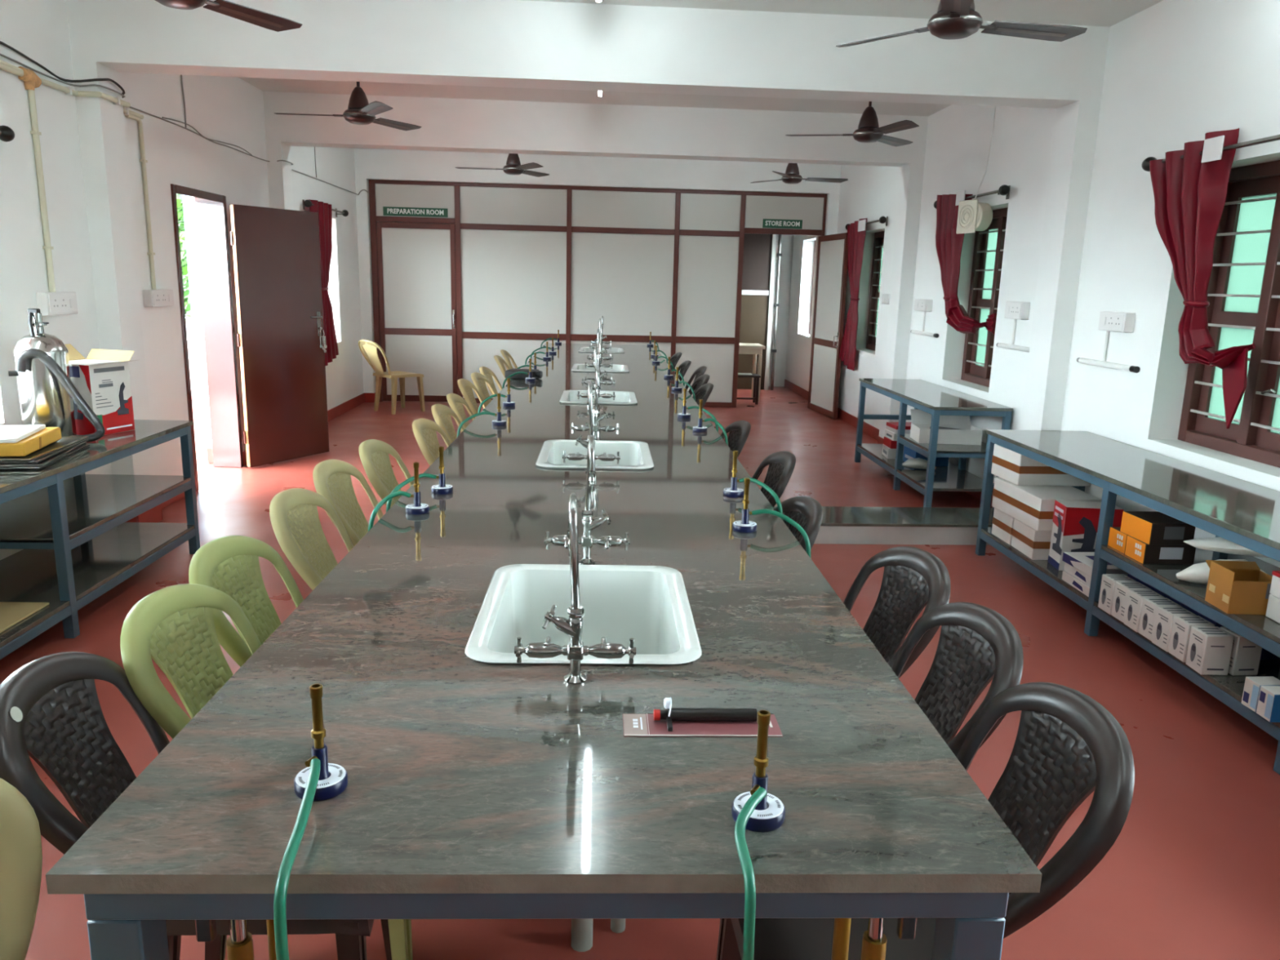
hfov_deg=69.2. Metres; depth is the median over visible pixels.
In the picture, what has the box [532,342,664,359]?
countertop
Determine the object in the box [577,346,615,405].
tap
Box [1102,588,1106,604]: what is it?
picture
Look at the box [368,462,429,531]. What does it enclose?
burner
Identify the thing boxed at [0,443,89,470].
document tray
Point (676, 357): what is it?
plastic chair
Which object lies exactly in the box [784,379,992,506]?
baseboard
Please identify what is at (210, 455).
baseboard
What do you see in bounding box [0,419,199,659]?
bench
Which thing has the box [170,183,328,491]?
door
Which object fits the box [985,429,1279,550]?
countertop
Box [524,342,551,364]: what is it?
burner
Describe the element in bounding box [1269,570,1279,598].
box
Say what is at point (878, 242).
window
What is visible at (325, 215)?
curtain
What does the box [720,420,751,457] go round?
plastic chair
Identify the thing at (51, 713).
plastic chair
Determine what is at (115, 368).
print
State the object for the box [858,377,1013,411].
countertop
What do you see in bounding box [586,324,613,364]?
tap
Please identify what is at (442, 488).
burner
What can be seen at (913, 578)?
plastic chair
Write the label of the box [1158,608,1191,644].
print
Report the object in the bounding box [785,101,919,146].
ceiling fan
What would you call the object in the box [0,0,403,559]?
wall
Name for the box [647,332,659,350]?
burner
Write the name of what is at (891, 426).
box
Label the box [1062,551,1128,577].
box
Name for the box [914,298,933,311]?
box
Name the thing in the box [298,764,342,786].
print
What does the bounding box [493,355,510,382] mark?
plastic chair
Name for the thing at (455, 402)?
plastic chair
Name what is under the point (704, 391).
plastic chair
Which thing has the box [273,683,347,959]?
burner
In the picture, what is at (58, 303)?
box
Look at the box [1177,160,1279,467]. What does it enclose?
window
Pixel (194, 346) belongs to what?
wall
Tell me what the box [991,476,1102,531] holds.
carton
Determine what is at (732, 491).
burner
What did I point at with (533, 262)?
wall
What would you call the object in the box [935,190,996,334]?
curtain
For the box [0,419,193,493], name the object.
countertop
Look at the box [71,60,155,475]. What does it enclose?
pillar
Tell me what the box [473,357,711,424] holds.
countertop
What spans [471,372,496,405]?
plastic chair
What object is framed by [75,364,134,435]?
print
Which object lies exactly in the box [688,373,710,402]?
plastic chair
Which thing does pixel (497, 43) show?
beam
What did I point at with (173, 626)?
plastic chair
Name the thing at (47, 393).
fire extinguisher
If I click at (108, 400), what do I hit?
picture
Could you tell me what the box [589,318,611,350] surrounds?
tap
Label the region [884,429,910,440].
box
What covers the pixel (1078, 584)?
print
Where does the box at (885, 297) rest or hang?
attached to the wall at (1177, 73)
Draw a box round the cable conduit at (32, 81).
[0,63,143,119]
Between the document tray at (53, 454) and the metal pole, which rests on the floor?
the metal pole
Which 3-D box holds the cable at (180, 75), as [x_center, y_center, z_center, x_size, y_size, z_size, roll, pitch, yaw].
[-3.051,-2.622,6.194,0.012,0.510,0.019,1,12,-3]
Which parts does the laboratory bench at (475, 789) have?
leg, apron rail, leg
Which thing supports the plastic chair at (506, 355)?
on the floor
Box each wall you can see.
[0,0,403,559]
[186,337,204,401]
[368,179,826,407]
[737,233,777,390]
[785,0,1279,567]
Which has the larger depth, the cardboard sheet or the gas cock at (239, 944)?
the cardboard sheet
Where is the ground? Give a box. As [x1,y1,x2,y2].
[185,299,193,337]
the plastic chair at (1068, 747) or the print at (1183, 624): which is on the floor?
the plastic chair at (1068, 747)
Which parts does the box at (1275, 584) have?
red lid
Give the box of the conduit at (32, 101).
[27,89,55,292]
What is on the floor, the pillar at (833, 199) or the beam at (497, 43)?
the pillar at (833, 199)
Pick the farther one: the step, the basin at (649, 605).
the step
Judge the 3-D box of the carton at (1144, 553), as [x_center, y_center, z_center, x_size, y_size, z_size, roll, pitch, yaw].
[2.174,0.292,3.880,0.217,0.084,0.136,1,12,-3]
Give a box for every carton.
[65,343,137,435]
[902,445,949,466]
[910,408,982,444]
[991,444,1090,486]
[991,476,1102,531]
[991,507,1013,545]
[1010,518,1051,559]
[1107,526,1128,553]
[1120,511,1195,544]
[1124,535,1195,564]
[1127,573,1279,659]
[1204,560,1272,614]
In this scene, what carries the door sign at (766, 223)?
attached to the wall at (533, 262)
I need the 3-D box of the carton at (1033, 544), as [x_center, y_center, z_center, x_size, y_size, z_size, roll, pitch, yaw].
[2.152,0.308,4.879,0.287,0.158,0.262,1,12,-2]
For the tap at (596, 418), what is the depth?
4.10 m
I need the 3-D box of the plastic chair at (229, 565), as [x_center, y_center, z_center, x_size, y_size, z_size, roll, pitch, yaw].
[-0.842,0.572,2.531,0.636,0.816,0.432,2,12,3]
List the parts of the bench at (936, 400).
leg, rail, rail, rail, leg, rail, leg, rail, leg, rail, leg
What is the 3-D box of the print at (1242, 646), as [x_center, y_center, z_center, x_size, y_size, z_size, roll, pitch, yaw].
[2.208,0.647,3.367,0.060,0.094,0.001,0,12,-7]
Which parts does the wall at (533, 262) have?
post, rail, panel, post, rail, rail, panel, panel, rail, panel, post, rail, rail, panel, panel, rail, panel, post, panel, rail, panel, rail, panel, rail, post, rail, panel, post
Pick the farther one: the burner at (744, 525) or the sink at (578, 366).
the sink at (578, 366)
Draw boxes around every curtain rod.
[0,125,14,142]
[302,199,348,217]
[844,216,888,230]
[933,184,1010,208]
[1142,134,1279,171]
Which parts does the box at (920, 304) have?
plate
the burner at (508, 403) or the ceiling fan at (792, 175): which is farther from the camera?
the ceiling fan at (792, 175)
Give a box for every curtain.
[308,199,338,365]
[839,217,867,370]
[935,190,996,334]
[1149,128,1255,428]
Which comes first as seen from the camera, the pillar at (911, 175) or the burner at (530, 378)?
the burner at (530, 378)
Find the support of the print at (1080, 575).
attached to the box at (1083, 577)
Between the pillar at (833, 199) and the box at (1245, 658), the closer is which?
the box at (1245, 658)
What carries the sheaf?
on the pack at (46, 436)
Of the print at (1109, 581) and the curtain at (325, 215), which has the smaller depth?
the print at (1109, 581)
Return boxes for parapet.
[182,200,200,338]
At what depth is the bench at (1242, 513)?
3.89 m
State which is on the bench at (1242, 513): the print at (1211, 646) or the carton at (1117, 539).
the carton at (1117, 539)
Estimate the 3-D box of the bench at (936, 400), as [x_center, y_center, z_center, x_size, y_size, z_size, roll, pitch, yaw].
[2.209,-0.326,7.256,0.544,0.735,1.855,1,12,-3]
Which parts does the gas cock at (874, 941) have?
valve lever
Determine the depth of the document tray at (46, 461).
3.70 m
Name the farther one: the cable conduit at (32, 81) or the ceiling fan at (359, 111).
the ceiling fan at (359, 111)
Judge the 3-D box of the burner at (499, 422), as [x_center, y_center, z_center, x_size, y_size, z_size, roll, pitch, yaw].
[-0.759,-0.227,4.471,0.247,0.374,0.071,-6,14,-32]
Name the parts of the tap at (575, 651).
cross handle, valve spout, cross handle, valve spout, cross handle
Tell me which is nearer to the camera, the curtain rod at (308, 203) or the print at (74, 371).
the print at (74, 371)
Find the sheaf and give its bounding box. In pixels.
[0,424,45,443]
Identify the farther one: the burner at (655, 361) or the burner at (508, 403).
the burner at (655, 361)
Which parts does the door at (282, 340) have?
handle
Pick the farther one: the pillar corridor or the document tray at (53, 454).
the pillar corridor
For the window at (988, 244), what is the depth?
7.33 m
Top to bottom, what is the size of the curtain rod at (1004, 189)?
0.090 m
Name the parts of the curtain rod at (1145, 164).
rod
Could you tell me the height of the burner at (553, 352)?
0.374 m
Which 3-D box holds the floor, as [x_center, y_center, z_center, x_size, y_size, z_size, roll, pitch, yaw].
[-1.191,0.054,7.076,7.800,0.100,19.100,1,12,-3]
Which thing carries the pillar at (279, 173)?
on the floor
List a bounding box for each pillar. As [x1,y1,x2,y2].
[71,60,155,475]
[266,141,293,209]
[355,177,375,393]
[824,193,839,235]
[879,163,924,438]
[1020,100,1101,431]
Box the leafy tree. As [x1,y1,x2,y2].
[176,198,191,323]
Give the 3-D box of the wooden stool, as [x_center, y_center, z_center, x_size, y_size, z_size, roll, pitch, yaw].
[1.332,-1.173,11.952,0.390,0.370,0.240,1,12,-3]
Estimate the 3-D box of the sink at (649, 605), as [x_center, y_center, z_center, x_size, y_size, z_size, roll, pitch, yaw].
[-0.126,0.677,2.102,0.454,0.827,0.600,1,12,-2]
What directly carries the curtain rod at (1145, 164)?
attached to the wall at (1177, 73)
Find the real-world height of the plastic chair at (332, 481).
0.816 m
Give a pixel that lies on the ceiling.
(1105, 13)
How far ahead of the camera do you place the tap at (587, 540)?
2.33 m
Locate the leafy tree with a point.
(180, 202)
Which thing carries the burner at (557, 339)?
on the laboratory bench at (475, 789)
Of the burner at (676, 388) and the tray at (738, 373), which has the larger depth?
the tray at (738, 373)
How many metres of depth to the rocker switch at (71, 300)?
4.83 m
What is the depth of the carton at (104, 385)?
4.50 m
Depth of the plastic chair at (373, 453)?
4.02 m
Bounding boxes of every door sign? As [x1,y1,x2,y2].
[382,206,448,217]
[762,218,802,228]
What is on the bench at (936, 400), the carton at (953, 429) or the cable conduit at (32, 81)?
the carton at (953, 429)
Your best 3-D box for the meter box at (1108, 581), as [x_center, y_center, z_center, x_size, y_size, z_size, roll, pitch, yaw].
[2.064,0.495,4.016,0.102,0.153,0.101,1,12,-3]
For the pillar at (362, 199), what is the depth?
10.87 m
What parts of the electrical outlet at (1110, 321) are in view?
plate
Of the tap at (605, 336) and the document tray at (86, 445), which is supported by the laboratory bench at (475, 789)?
the tap at (605, 336)
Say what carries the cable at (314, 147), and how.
hanging from the ceiling
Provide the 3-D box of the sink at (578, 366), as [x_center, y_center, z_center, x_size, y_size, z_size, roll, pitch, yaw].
[-0.328,-0.504,7.562,0.454,0.827,0.600,1,12,-2]
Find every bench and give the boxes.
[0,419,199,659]
[45,342,1041,959]
[854,377,1013,507]
[975,429,1279,774]
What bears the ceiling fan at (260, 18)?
hanging from the ceiling
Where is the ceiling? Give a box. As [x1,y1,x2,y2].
[237,0,1163,116]
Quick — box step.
[773,506,994,545]
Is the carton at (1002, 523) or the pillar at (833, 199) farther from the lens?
the pillar at (833, 199)
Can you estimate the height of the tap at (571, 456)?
0.334 m
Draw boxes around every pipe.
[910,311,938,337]
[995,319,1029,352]
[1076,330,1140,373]
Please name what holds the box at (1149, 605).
on the bench at (1242, 513)
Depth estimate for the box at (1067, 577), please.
4.32 m
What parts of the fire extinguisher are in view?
squeeze lever, dome lid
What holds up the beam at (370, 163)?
attached to the ceiling
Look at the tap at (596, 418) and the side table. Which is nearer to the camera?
the tap at (596, 418)
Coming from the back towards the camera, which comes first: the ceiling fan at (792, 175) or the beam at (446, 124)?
the ceiling fan at (792, 175)
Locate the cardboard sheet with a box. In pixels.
[0,601,48,633]
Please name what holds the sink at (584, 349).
in the laboratory bench at (475, 789)
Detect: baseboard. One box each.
[125,392,375,522]
[191,386,204,400]
[206,447,213,462]
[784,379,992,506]
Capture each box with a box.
[35,291,78,315]
[142,288,173,306]
[881,293,889,304]
[881,444,903,458]
[883,436,904,448]
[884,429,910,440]
[885,422,911,433]
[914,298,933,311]
[1004,301,1030,319]
[1047,500,1124,570]
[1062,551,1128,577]
[1062,570,1089,597]
[1063,562,1091,586]
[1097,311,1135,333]
[1097,573,1136,614]
[1111,581,1151,622]
[1124,589,1164,631]
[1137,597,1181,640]
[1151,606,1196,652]
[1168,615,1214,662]
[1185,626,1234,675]
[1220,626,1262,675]
[1241,676,1279,712]
[1256,685,1279,722]
[1265,594,1279,623]
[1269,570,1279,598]
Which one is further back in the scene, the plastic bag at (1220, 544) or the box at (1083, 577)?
the box at (1083, 577)
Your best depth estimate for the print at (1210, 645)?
3.37 m
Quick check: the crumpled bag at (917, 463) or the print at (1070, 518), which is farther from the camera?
the crumpled bag at (917, 463)
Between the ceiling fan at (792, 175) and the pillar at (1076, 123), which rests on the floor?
the pillar at (1076, 123)
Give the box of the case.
[504,368,542,379]
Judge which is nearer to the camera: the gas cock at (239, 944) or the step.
the gas cock at (239, 944)
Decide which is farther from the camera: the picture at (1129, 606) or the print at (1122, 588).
the print at (1122, 588)
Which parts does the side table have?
leg, leg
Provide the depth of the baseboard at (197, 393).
11.11 m
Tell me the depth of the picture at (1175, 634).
3.53 m
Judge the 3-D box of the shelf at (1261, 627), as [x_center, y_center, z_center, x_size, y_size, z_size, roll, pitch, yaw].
[2.383,0.561,2.901,0.581,0.019,2.520,1,12,-3]
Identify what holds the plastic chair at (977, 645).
on the floor
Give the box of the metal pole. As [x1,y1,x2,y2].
[770,234,782,390]
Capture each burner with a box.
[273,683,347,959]
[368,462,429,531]
[386,446,453,511]
[457,393,506,436]
[477,377,515,413]
[502,358,535,389]
[510,352,536,380]
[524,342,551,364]
[530,337,556,358]
[540,329,561,347]
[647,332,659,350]
[650,340,667,363]
[652,345,673,369]
[663,356,684,386]
[671,367,695,400]
[677,388,718,431]
[692,399,728,445]
[723,450,782,519]
[731,710,785,959]
[732,477,810,557]
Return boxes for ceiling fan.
[155,0,302,31]
[274,81,421,130]
[455,153,549,177]
[751,163,848,183]
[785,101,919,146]
[835,0,1087,47]
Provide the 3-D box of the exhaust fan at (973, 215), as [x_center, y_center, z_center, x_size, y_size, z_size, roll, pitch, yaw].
[2.459,-2.320,6.693,0.140,1.050,0.250,-3,13,-18]
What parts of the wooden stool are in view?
seat, leg, leg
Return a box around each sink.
[464,564,702,951]
[535,439,653,469]
[559,390,637,404]
[571,363,629,372]
[578,346,624,353]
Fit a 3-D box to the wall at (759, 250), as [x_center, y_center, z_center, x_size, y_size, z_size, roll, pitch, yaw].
[1.156,-2.601,13.263,1.500,2.600,0.060,1,12,-3]
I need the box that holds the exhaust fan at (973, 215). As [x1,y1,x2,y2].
[955,106,995,234]
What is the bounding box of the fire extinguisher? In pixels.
[8,308,105,442]
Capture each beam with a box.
[66,0,1110,108]
[262,91,928,166]
[354,148,841,194]
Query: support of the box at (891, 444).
on the box at (889, 453)
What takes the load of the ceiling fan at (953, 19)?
hanging from the ceiling
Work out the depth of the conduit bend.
4.36 m
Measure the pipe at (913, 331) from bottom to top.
0.217 m
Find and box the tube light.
[597,90,602,97]
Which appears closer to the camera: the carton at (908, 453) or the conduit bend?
the conduit bend
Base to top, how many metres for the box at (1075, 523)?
0.324 m
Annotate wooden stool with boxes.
[737,373,760,404]
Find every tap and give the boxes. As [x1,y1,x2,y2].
[514,492,635,684]
[544,435,630,564]
[562,381,620,472]
[570,366,619,439]
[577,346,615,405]
[581,338,615,390]
[584,328,613,373]
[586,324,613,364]
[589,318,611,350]
[591,315,611,346]
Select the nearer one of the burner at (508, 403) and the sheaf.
the sheaf
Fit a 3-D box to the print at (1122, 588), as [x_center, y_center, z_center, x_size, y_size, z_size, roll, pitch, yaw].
[2.066,0.502,3.909,0.086,0.123,0.070,1,12,-4]
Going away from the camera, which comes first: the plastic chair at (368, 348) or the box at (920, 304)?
the box at (920, 304)
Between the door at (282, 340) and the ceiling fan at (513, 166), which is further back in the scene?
the ceiling fan at (513, 166)
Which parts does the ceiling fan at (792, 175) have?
blade, blade, motor, blade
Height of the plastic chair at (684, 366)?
0.816 m
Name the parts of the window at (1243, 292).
pane, pane, sash, pane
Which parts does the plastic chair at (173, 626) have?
leg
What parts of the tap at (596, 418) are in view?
cross handle, cross handle, cross handle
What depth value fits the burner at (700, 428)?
4.45 m
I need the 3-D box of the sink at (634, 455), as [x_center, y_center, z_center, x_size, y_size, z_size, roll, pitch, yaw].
[-0.192,0.291,3.887,0.454,0.827,0.600,1,12,-2]
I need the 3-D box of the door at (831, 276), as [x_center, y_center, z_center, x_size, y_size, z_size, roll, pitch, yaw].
[2.207,-1.816,10.926,0.152,2.078,0.960,0,12,-8]
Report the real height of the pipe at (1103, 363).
0.210 m
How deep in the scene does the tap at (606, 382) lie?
5.93 m
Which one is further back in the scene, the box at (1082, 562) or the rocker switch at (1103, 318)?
the rocker switch at (1103, 318)
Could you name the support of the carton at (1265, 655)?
on the bench at (1242, 513)
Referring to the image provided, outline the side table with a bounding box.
[738,342,765,402]
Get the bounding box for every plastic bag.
[1176,559,1264,585]
[1183,537,1270,558]
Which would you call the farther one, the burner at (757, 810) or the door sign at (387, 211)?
the door sign at (387, 211)
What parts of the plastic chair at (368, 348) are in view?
leg, leg, seat, leg, leg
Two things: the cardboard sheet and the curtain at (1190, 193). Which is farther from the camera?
the curtain at (1190, 193)
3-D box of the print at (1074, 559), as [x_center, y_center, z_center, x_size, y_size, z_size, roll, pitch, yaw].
[2.136,0.386,4.332,0.225,0.044,0.208,0,12,-5]
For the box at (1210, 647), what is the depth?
3.37 m
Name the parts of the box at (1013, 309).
plate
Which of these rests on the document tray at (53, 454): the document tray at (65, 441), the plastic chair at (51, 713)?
the document tray at (65, 441)
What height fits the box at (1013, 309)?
0.115 m
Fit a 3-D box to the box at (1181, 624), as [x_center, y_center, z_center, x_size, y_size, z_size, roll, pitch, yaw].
[2.090,0.602,3.521,0.102,0.153,0.101,1,12,-2]
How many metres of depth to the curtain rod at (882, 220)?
9.15 m
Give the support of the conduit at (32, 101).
attached to the wall at (227, 109)
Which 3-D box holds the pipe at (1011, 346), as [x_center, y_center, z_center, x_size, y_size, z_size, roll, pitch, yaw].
[2.541,-0.986,6.283,0.034,0.210,0.515,1,12,-3]
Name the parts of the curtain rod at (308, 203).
rod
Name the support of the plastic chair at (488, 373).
on the floor
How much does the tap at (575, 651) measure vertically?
0.334 m
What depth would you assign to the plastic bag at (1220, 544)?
3.51 m
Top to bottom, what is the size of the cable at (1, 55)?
0.086 m
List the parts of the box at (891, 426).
red lid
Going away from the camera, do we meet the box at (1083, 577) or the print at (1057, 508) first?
the box at (1083, 577)
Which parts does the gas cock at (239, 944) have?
valve lever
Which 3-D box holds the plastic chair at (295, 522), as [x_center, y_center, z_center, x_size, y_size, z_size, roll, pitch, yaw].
[-0.874,0.445,3.118,0.636,0.816,0.432,2,12,1]
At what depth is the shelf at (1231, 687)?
3.70 m
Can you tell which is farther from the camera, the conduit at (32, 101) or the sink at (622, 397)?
the sink at (622, 397)
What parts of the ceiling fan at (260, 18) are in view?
motor, blade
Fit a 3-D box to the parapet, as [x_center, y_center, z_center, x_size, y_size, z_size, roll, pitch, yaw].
[-5.286,-2.715,11.082,0.100,2.023,0.350,1,12,-3]
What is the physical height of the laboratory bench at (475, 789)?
0.817 m
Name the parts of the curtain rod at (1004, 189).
rod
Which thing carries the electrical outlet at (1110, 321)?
attached to the wall at (1177, 73)
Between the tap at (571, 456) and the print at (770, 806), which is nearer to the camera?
the print at (770, 806)
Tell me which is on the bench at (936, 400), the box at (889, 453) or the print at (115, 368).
the box at (889, 453)
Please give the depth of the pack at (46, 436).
3.75 m
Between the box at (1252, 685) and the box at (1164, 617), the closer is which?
the box at (1252, 685)
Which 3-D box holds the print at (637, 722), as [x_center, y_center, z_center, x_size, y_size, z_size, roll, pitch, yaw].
[-0.004,0.394,1.502,0.015,0.001,0.042,1,12,-3]
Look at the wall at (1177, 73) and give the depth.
5.21 m
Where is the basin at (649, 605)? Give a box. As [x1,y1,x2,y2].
[464,564,702,665]
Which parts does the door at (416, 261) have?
rail, panel, rail, rail, panel, handle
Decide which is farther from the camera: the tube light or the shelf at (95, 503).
the tube light
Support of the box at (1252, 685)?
on the bench at (1242, 513)
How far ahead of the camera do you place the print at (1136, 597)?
3.79 m
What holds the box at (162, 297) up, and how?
attached to the wall at (227, 109)
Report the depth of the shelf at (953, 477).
6.87 m
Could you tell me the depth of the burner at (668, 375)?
6.88 m
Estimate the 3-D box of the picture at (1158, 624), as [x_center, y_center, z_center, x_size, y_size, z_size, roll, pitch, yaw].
[2.031,0.591,3.631,0.001,0.072,0.031,1,12,-3]
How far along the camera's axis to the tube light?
7.17 m
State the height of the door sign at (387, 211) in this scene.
0.100 m
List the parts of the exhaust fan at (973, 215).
grille plate, hanging cord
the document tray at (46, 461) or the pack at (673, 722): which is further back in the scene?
the document tray at (46, 461)
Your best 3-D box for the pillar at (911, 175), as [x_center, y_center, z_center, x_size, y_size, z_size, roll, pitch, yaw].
[2.417,-1.542,8.539,0.175,2.581,0.262,1,12,-4]
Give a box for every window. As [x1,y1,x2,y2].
[808,240,815,333]
[866,231,884,351]
[960,207,1008,386]
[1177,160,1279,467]
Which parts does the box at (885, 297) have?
plate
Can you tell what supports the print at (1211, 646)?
attached to the box at (1210, 647)
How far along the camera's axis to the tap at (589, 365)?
7.11 m
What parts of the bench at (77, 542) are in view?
rail, leg, rail, rail, rail, leg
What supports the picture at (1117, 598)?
attached to the meter box at (1121, 592)
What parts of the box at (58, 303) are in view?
plate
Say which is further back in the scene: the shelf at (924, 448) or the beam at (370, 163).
the beam at (370, 163)
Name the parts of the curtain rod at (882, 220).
rod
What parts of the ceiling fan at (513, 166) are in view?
blade, motor, blade, blade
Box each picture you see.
[73,382,128,419]
[1052,511,1096,555]
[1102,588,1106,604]
[1115,596,1119,612]
[1127,604,1132,621]
[1142,613,1147,630]
[1156,622,1161,639]
[1173,631,1178,649]
[1190,643,1195,661]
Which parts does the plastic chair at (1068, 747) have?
leg, seat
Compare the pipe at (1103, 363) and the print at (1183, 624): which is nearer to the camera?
the print at (1183, 624)
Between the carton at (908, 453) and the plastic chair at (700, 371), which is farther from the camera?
the plastic chair at (700, 371)
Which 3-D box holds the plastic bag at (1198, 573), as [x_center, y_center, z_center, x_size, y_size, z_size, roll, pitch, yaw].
[2.216,0.354,3.521,0.296,0.113,0.136,3,12,8]
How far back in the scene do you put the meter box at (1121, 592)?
3.91 m
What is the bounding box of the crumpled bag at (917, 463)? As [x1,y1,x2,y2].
[902,457,936,469]
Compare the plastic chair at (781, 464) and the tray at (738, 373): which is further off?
the tray at (738, 373)
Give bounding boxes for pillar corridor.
[191,201,212,448]
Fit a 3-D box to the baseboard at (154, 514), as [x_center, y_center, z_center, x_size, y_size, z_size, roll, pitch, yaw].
[-3.012,0.195,5.694,0.135,0.115,16.500,1,12,-3]
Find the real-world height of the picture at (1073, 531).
0.200 m
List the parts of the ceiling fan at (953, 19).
blade, motor, blade, blade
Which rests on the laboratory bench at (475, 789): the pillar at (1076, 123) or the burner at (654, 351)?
the burner at (654, 351)
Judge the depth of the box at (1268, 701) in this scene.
3.02 m
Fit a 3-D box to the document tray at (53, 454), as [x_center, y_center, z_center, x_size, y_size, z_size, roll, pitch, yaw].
[-2.634,-0.124,3.890,0.400,0.012,0.540,-1,12,-11]
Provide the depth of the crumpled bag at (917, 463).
7.02 m
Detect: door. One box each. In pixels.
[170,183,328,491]
[376,222,457,401]
[807,232,847,419]
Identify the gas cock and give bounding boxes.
[195,919,276,959]
[831,917,916,959]
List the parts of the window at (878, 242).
pane, sash, pane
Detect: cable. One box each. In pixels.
[0,40,124,94]
[0,53,358,195]
[161,116,252,155]
[180,75,186,127]
[314,146,316,177]
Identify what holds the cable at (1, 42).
attached to the wall at (227, 109)
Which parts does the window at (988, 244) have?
pane, sash, pane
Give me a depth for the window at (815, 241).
13.03 m
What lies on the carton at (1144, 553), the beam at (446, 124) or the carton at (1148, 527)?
the carton at (1148, 527)
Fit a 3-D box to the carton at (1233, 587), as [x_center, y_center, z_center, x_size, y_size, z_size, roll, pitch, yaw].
[2.154,0.378,3.321,0.192,0.150,0.192,2,12,1]
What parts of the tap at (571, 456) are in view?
cross handle, cross handle, cross handle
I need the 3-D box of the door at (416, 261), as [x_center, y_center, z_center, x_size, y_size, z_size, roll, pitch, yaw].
[-2.652,-1.983,11.079,0.903,2.100,0.090,1,12,-4]
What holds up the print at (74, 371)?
on the carton at (104, 385)
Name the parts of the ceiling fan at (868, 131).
blade, motor, blade, blade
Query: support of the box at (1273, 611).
on the bench at (1242, 513)
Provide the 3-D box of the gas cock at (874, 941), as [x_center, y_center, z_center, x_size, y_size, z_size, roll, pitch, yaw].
[0.334,0.861,1.391,0.115,0.790,0.045,5,13,17]
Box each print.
[69,365,79,377]
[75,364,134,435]
[93,365,124,408]
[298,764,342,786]
[632,717,643,729]
[737,793,780,816]
[1052,500,1124,536]
[1054,505,1063,519]
[1062,552,1112,567]
[1072,580,1083,591]
[1075,571,1085,582]
[1103,575,1131,607]
[1117,582,1146,616]
[1129,591,1159,624]
[1144,599,1176,634]
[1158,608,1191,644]
[1175,617,1208,653]
[1192,627,1227,666]
[1206,645,1224,670]
[1238,646,1255,671]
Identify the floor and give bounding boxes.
[0,386,1279,959]
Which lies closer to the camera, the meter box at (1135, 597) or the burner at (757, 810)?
the burner at (757, 810)
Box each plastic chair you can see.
[0,651,391,959]
[0,777,42,959]
[120,583,413,959]
[188,535,303,666]
[269,488,353,590]
[312,459,383,546]
[358,339,425,414]
[358,439,413,507]
[412,417,450,466]
[431,403,464,444]
[446,393,475,428]
[457,378,486,417]
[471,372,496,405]
[479,366,502,397]
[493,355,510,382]
[500,349,517,368]
[667,351,682,368]
[675,360,691,381]
[684,365,706,395]
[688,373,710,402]
[692,382,713,408]
[715,681,1134,959]
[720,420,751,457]
[737,601,1023,959]
[751,450,795,507]
[774,495,822,552]
[843,546,951,678]
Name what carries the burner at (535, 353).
on the laboratory bench at (475, 789)
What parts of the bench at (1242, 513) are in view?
leg, rail, leg, leg, rail, rail, rail, leg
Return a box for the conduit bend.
[0,59,23,72]
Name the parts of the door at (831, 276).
rail, panel, rail, panel, rail, handle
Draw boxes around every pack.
[0,426,61,457]
[622,697,782,737]
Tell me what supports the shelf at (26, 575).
attached to the bench at (77, 542)
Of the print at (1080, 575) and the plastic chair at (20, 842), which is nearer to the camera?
the plastic chair at (20, 842)
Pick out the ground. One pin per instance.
(188, 325)
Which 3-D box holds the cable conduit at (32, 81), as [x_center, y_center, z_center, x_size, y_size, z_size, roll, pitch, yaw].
[-2.910,-1.886,4.224,0.172,0.096,2.900,1,12,-3]
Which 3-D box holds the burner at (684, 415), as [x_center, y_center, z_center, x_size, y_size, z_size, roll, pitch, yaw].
[0.299,-0.285,4.866,0.234,0.374,0.071,10,15,33]
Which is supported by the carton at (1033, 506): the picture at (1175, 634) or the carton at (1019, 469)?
the carton at (1019, 469)
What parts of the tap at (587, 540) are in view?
cross handle, valve spout, cross handle, valve spout, cross handle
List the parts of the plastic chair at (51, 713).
leg, leg, seat, leg, leg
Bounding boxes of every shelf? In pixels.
[0,474,191,542]
[0,522,194,648]
[857,443,992,492]
[899,434,986,453]
[981,527,1279,728]
[1101,544,1279,644]
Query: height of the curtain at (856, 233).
1.599 m
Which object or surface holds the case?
on the laboratory bench at (475, 789)
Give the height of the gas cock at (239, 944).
0.790 m
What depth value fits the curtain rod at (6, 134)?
4.23 m
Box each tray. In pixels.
[0,435,88,462]
[0,438,88,464]
[0,441,86,467]
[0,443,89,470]
[737,373,752,374]
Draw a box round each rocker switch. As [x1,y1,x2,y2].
[69,298,74,307]
[1101,316,1106,324]
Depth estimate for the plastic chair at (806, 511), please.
3.10 m
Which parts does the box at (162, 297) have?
plate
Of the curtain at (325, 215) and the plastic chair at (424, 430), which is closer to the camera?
the plastic chair at (424, 430)
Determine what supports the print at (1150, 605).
attached to the box at (1149, 605)
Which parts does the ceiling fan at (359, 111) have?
blade, motor, blade, blade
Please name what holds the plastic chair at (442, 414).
on the floor
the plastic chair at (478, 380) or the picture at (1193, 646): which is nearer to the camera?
the picture at (1193, 646)

